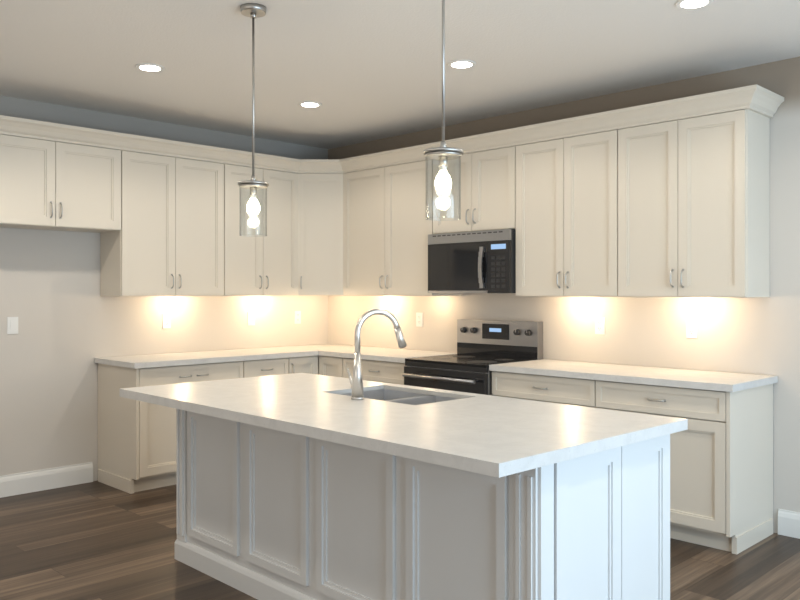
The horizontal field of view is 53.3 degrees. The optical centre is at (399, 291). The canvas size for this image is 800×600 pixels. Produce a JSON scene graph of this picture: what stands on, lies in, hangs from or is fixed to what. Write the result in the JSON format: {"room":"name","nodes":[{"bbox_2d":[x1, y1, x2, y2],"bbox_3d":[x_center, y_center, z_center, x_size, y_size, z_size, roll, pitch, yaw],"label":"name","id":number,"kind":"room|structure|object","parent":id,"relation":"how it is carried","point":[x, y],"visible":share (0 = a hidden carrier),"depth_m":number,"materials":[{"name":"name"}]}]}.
{"room":"kitchen","nodes":[
{"label":"kitchen","id":0,"kind":"room"},
{"bbox_2d":[0,96,327,480],"bbox_3d":[-3.159,0.030,5.090,0.120,2.740,6.900,0,0,45],"label":"wall","id":1,"kind":"structure","parent":0,"point":[72,323],"depth_m":5.82,"materials":[{"name":"paint"}]},
{"bbox_2d":[7,317,17,333],"bbox_3d":[-2.667,0.230,5.490,0.010,0.116,0.072,0,0,45],"label":"light switch","id":2,"kind":"object","parent":1,"relation":"attached to","point":[12,325],"visible":1,"depth_m":5.49,"materials":[{"name":"white plastic"}]},
{"bbox_2d":[0,128,67,230],"bbox_3d":[-2.579,-0.740,5.335,0.346,0.599,0.525,0,0,45],"label":"upper cabinet","id":3,"kind":"object","parent":1,"relation":"attached to","point":[33,165],"depth_m":5.27,"materials":[{"name":"beige paint"}]},
{"bbox_2d":[0,462,92,497],"bbox_3d":[-3.902,1.327,4.250,0.016,0.145,4.620,0,0,45],"label":"baseboard","id":4,"kind":"structure","parent":1,"relation":"attached to","point":[38,480],"depth_m":5.63,"materials":[{"name":"white paint"}]},
{"bbox_2d":[60,136,111,231],"bbox_3d":[-2.293,-0.740,5.621,0.346,0.599,0.525,0,0,45],"label":"upper cabinet","id":5,"kind":"object","parent":1,"relation":"attached to","point":[89,161],"depth_m":5.53,"materials":[{"name":"beige paint"}]},
{"bbox_2d":[94,144,183,295],"bbox_3d":[-1.958,-0.505,5.956,0.346,1.069,0.546,0,0,45],"label":"upper cabinet","id":6,"kind":"object","parent":1,"relation":"attached to","point":[143,252],"depth_m":5.84,"materials":[{"name":"beige paint"}]},
{"bbox_2d":[162,314,170,328],"bbox_3d":[-1.847,0.230,6.311,0.008,0.116,0.072,0,0,45],"label":"electrical outlet","id":7,"kind":"object","parent":1,"relation":"attached to","point":[166,320],"visible":1,"depth_m":6.31,"materials":[{"name":"white plastic"}]},
{"bbox_2d":[184,152,231,295],"bbox_3d":[-1.657,-0.505,6.257,0.346,1.069,0.546,0,0,45],"label":"upper cabinet","id":8,"kind":"object","parent":1,"relation":"attached to","point":[207,179],"depth_m":6.19,"materials":[{"name":"beige paint"}]},
{"bbox_2d":[232,160,255,295],"bbox_3d":[-1.377,-0.505,6.537,0.346,1.069,0.492,0,0,45],"label":"upper cabinet","id":9,"kind":"object","parent":1,"relation":"attached to","point":[244,246],"depth_m":6.42,"materials":[{"name":"beige paint"}]},
{"bbox_2d":[248,312,254,324],"bbox_3d":[-1.282,0.230,6.876,0.008,0.116,0.072,0,0,45],"label":"electrical outlet","id":10,"kind":"object","parent":1,"relation":"attached to","point":[251,318],"visible":1,"depth_m":6.87,"materials":[{"name":"white plastic"}]},
{"bbox_2d":[256,164,295,295],"bbox_3d":[-1.107,-0.505,6.780,0.384,1.069,0.474,0,0,45],"label":"upper cabinet","id":11,"kind":"object","parent":1,"relation":"attached to","point":[276,251],"depth_m":6.66,"materials":[{"name":"beige paint"}]},
{"bbox_2d":[294,311,300,323],"bbox_3d":[-0.928,0.230,7.230,0.008,0.116,0.072,0,0,45],"label":"electrical outlet","id":12,"kind":"object","parent":1,"relation":"attached to","point":[297,317],"visible":1,"depth_m":7.23,"materials":[{"name":"white plastic"}]},
{"bbox_2d":[0,481,799,599],"bbox_3d":[-0.429,1.425,2.361,7.840,0.050,7.140,0,0,45],"label":"floor","id":13,"kind":"structure","parent":0,"point":[95,540],"depth_m":4.19,"materials":[{"name":"brown wood"}]},
{"bbox_2d":[98,360,253,493],"bbox_3d":[-1.698,0.962,6.032,0.606,0.875,0.938,0,0,45],"label":"base cabinet","id":14,"kind":"object","parent":13,"relation":"on","point":[136,445],"depth_m":5.66,"materials":[{"name":"beige paint"}]},
{"bbox_2d":[94,348,313,367],"bbox_3d":[-1.469,0.505,6.244,0.631,0.038,1.610,0,0,45],"label":"countertop","id":15,"kind":"structure","parent":14,"relation":"on","point":[167,360],"depth_m":6.01,"materials":[{"name":"white stone"}]},
{"bbox_2d":[254,360,281,376],"bbox_3d":[-1.259,0.962,6.471,0.606,0.875,0.553,0,0,45],"label":"base cabinet","id":16,"kind":"object","parent":13,"relation":"on","point":[261,367],"depth_m":6.26,"materials":[{"name":"beige paint"}]},
{"bbox_2d":[282,356,317,374],"bbox_3d":[-0.991,0.962,6.694,0.670,0.875,0.388,0,0,45],"label":"base cabinet","id":17,"kind":"object","parent":13,"relation":"on","point":[290,364],"depth_m":6.49,"materials":[{"name":"beige paint"}]},
{"bbox_2d":[318,356,345,377],"bbox_3d":[-0.362,0.962,6.693,0.388,0.876,0.670,0,0,45],"label":"base cabinet","id":18,"kind":"object","parent":13,"relation":"on","point":[335,366],"depth_m":6.51,"materials":[{"name":"beige paint"}]},
{"bbox_2d":[346,360,404,384],"bbox_3d":[-0.006,0.962,6.382,0.804,0.876,0.605,0,0,45],"label":"base cabinet","id":19,"kind":"object","parent":13,"relation":"on","point":[372,370],"depth_m":6.11,"materials":[{"name":"beige paint"}]},
{"bbox_2d":[286,344,456,363],"bbox_3d":[-0.315,0.505,6.674,1.654,0.038,0.630,0,0,45],"label":"countertop","id":20,"kind":"structure","parent":19,"relation":"on","point":[391,355],"depth_m":6.40,"materials":[{"name":"white stone"}]},
{"bbox_2d":[175,409,669,599],"bbox_3d":[-0.060,0.963,3.644,0.876,0.874,2.337,0,0,-44],"label":"kitchen island","id":21,"kind":"object","parent":13,"relation":"on","point":[300,486],"depth_m":3.01,"materials":[{"name":"white paint"}]},
{"bbox_2d":[120,373,687,476],"bbox_3d":[-0.155,0.506,3.530,1.140,0.040,2.436,0,0,-44],"label":"island countertop","id":22,"kind":"structure","parent":21,"relation":"on","point":[486,435],"depth_m":3.04,"materials":[{"name":"white stone"}]},
{"bbox_2d":[347,309,406,399],"bbox_3d":[-0.115,0.281,3.673,0.175,0.408,0.262,0,0,45],"label":"faucet","id":23,"kind":"object","parent":22,"relation":"on","point":[356,382],"visible":1,"depth_m":3.60,"materials":[{"name":"silver metal"}]},
{"bbox_2d":[340,389,463,404],"bbox_3d":[-0.011,0.606,3.790,0.426,0.199,0.657,0,0,-44],"label":"sink","id":24,"kind":"object","parent":22,"relation":"in","point":[401,396],"depth_m":3.96,"materials":[{"name":"silver metal"}]},
{"bbox_2d":[402,319,542,395],"bbox_3d":[0.509,0.807,5.781,0.764,1.185,0.729,0,0,45],"label":"range","id":25,"kind":"object","parent":13,"relation":"on","point":[482,345],"visible":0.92,"depth_m":5.77,"materials":[{"name":"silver metal"}]},
{"bbox_2d":[492,371,604,408],"bbox_3d":[1.127,0.962,5.250,0.851,0.875,0.606,0,0,45],"label":"base cabinet","id":26,"kind":"object","parent":13,"relation":"on","point":[544,388],"depth_m":5.01,"materials":[{"name":"beige paint"}]},
{"bbox_2d":[605,383,772,553],"bbox_3d":[1.648,0.962,4.729,0.872,0.875,0.606,0,0,45],"label":"base cabinet","id":27,"kind":"object","parent":13,"relation":"on","point":[721,472],"depth_m":4.37,"materials":[{"name":"beige paint"}]},
{"bbox_2d":[489,359,776,390],"bbox_3d":[1.391,0.505,4.969,1.623,0.038,0.631,0,0,45],"label":"countertop","id":28,"kind":"structure","parent":27,"relation":"on","point":[608,373],"depth_m":4.75,"materials":[{"name":"white stone"}]},
{"bbox_2d":[0,0,799,148],"bbox_3d":[-0.429,-1.365,2.361,7.840,0.050,7.140,0,0,45],"label":"ceiling","id":29,"kind":"structure","parent":0,"point":[361,71],"depth_m":4.52,"materials":[{"name":"white paint"}]},
{"bbox_2d":[135,63,164,71],"bbox_3d":[-1.490,-1.336,4.751,0.170,0.008,0.170,0,0,45],"label":"recessed light","id":30,"kind":"object","parent":29,"relation":"in","point":[148,67],"visible":0.96,"depth_m":4.73,"materials":[{"name":"white paint"}]},
{"bbox_2d":[238,3,268,236],"bbox_3d":[-0.691,-0.802,3.754,0.146,1.074,0.146,0,0,45],"label":"pendant light","id":31,"kind":"object","parent":29,"relation":"hanging from","point":[253,11],"visible":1,"depth_m":3.74,"materials":[{"name":"clear glass"}]},
{"bbox_2d":[298,101,321,107],"bbox_3d":[-0.641,-1.336,5.684,0.170,0.008,0.170,0,0,45],"label":"recessed light","id":32,"kind":"object","parent":29,"relation":"in","point":[310,104],"visible":0.98,"depth_m":5.66,"materials":[{"name":"white paint"}]},
{"bbox_2d":[423,0,462,220],"bbox_3d":[0.158,-0.802,2.905,0.146,1.074,0.146,0,0,45],"label":"pendant light","id":33,"kind":"object","parent":29,"relation":"hanging from","point":[443,154],"visible":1,"depth_m":2.89,"materials":[{"name":"clear glass"}]},
{"bbox_2d":[447,60,475,68],"bbox_3d":[0.363,-1.336,4.680,0.170,0.008,0.170,0,0,45],"label":"recessed light","id":34,"kind":"object","parent":29,"relation":"in","point":[460,64],"visible":0.98,"depth_m":4.67,"materials":[{"name":"white paint"}]},
{"bbox_2d":[675,0,713,9],"bbox_3d":[1.360,-1.336,3.683,0.170,0.008,0.170,0,0,45],"label":"recessed light","id":35,"kind":"object","parent":29,"relation":"in","point":[688,4],"visible":1,"depth_m":3.69,"materials":[{"name":"white paint"}]},
{"bbox_2d":[328,57,799,532],"bbox_3d":[2.053,0.030,4.843,7.840,2.740,0.120,0,0,45],"label":"wall","id":36,"kind":"structure","parent":0,"point":[754,335],"depth_m":5.08,"materials":[{"name":"paint"}]},
{"bbox_2d":[296,164,343,295],"bbox_3d":[-0.677,-0.505,7.008,0.670,1.069,0.670,0,0,45],"label":"upper cabinet","id":37,"kind":"object","parent":36,"relation":"attached to","point":[319,187],"depth_m":6.81,"materials":[{"name":"beige paint"}]},
{"bbox_2d":[288,158,351,167],"bbox_3d":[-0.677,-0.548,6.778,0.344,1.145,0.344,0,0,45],"label":"crown molding","id":38,"kind":"structure","parent":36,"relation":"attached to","point":[294,163],"depth_m":6.74,"materials":[{"name":"beige paint"}]},
{"bbox_2d":[344,160,391,295],"bbox_3d":[-0.192,-0.505,6.726,0.626,1.069,0.384,0,0,45],"label":"upper cabinet","id":39,"kind":"object","parent":36,"relation":"attached to","point":[367,187],"depth_m":6.59,"materials":[{"name":"beige paint"}]},
{"bbox_2d":[416,313,422,326],"bbox_3d":[0.162,0.230,6.643,0.072,0.116,0.008,0,0,45],"label":"electrical outlet","id":40,"kind":"object","parent":36,"relation":"attached to","point":[419,319],"visible":1,"depth_m":6.64,"materials":[{"name":"white plastic"}]},
{"bbox_2d":[392,156,461,295],"bbox_3d":[0.185,-0.505,6.376,0.643,1.069,0.346,0,0,45],"label":"upper cabinet","id":41,"kind":"object","parent":36,"relation":"attached to","point":[411,229],"depth_m":6.24,"materials":[{"name":"beige paint"}]},
{"bbox_2d":[440,144,479,233],"bbox_3d":[0.527,-0.740,6.033,0.450,0.599,0.346,0,0,45],"label":"upper cabinet","id":42,"kind":"object","parent":36,"relation":"attached to","point":[469,221],"depth_m":5.84,"materials":[{"name":"beige paint"}]},
{"bbox_2d":[480,140,515,230],"bbox_3d":[0.761,-0.740,5.800,0.450,0.599,0.346,0,0,45],"label":"upper cabinet","id":43,"kind":"object","parent":36,"relation":"attached to","point":[497,161],"depth_m":5.63,"materials":[{"name":"beige paint"}]},
{"bbox_2d":[428,229,515,292],"bbox_3d":[0.612,-0.213,5.884,0.766,0.442,0.437,0,0,45],"label":"over-the-range microwave","id":44,"kind":"object","parent":43,"relation":"attached to","point":[474,262],"visible":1,"depth_m":5.71,"materials":[{"name":"silver metal"}]},
{"bbox_2d":[516,132,571,296],"bbox_3d":[1.059,-0.505,5.502,0.516,1.069,0.346,0,0,45],"label":"upper cabinet","id":45,"kind":"object","parent":36,"relation":"attached to","point":[543,163],"depth_m":5.36,"materials":[{"name":"beige paint"}]},
{"bbox_2d":[595,317,604,333],"bbox_3d":[1.364,0.230,5.441,0.072,0.116,0.008,0,0,45],"label":"electrical outlet","id":46,"kind":"object","parent":36,"relation":"attached to","point":[599,325],"visible":1,"depth_m":5.44,"materials":[{"name":"white plastic"}]},
{"bbox_2d":[572,120,627,296],"bbox_3d":[1.338,-0.505,5.222,0.515,1.069,0.346,0,0,45],"label":"upper cabinet","id":47,"kind":"object","parent":36,"relation":"attached to","point":[599,152],"depth_m":5.06,"materials":[{"name":"beige paint"}]},
{"bbox_2d":[628,112,687,296],"bbox_3d":[1.615,-0.505,4.946,0.516,1.069,0.346,0,0,45],"label":"upper cabinet","id":48,"kind":"object","parent":36,"relation":"attached to","point":[669,198],"depth_m":4.78,"materials":[{"name":"beige paint"}]},
{"bbox_2d":[686,319,697,337],"bbox_3d":[1.823,0.230,4.981,0.072,0.116,0.008,0,0,45],"label":"electrical outlet","id":49,"kind":"object","parent":36,"relation":"attached to","point":[691,328],"visible":1,"depth_m":4.98,"materials":[{"name":"white plastic"}]},
{"bbox_2d":[688,100,771,296],"bbox_3d":[1.873,-0.505,4.687,0.454,1.069,0.346,0,0,45],"label":"upper cabinet","id":50,"kind":"object","parent":36,"relation":"attached to","point":[729,144],"depth_m":4.53,"materials":[{"name":"beige paint"}]},
{"bbox_2d":[778,509,799,538],"bbox_3d":[3.433,1.327,3.366,3.520,0.145,0.016,0,0,45],"label":"baseboard","id":51,"kind":"structure","parent":36,"relation":"attached to","point":[788,523],"depth_m":4.56,"materials":[{"name":"white paint"}]}
]}

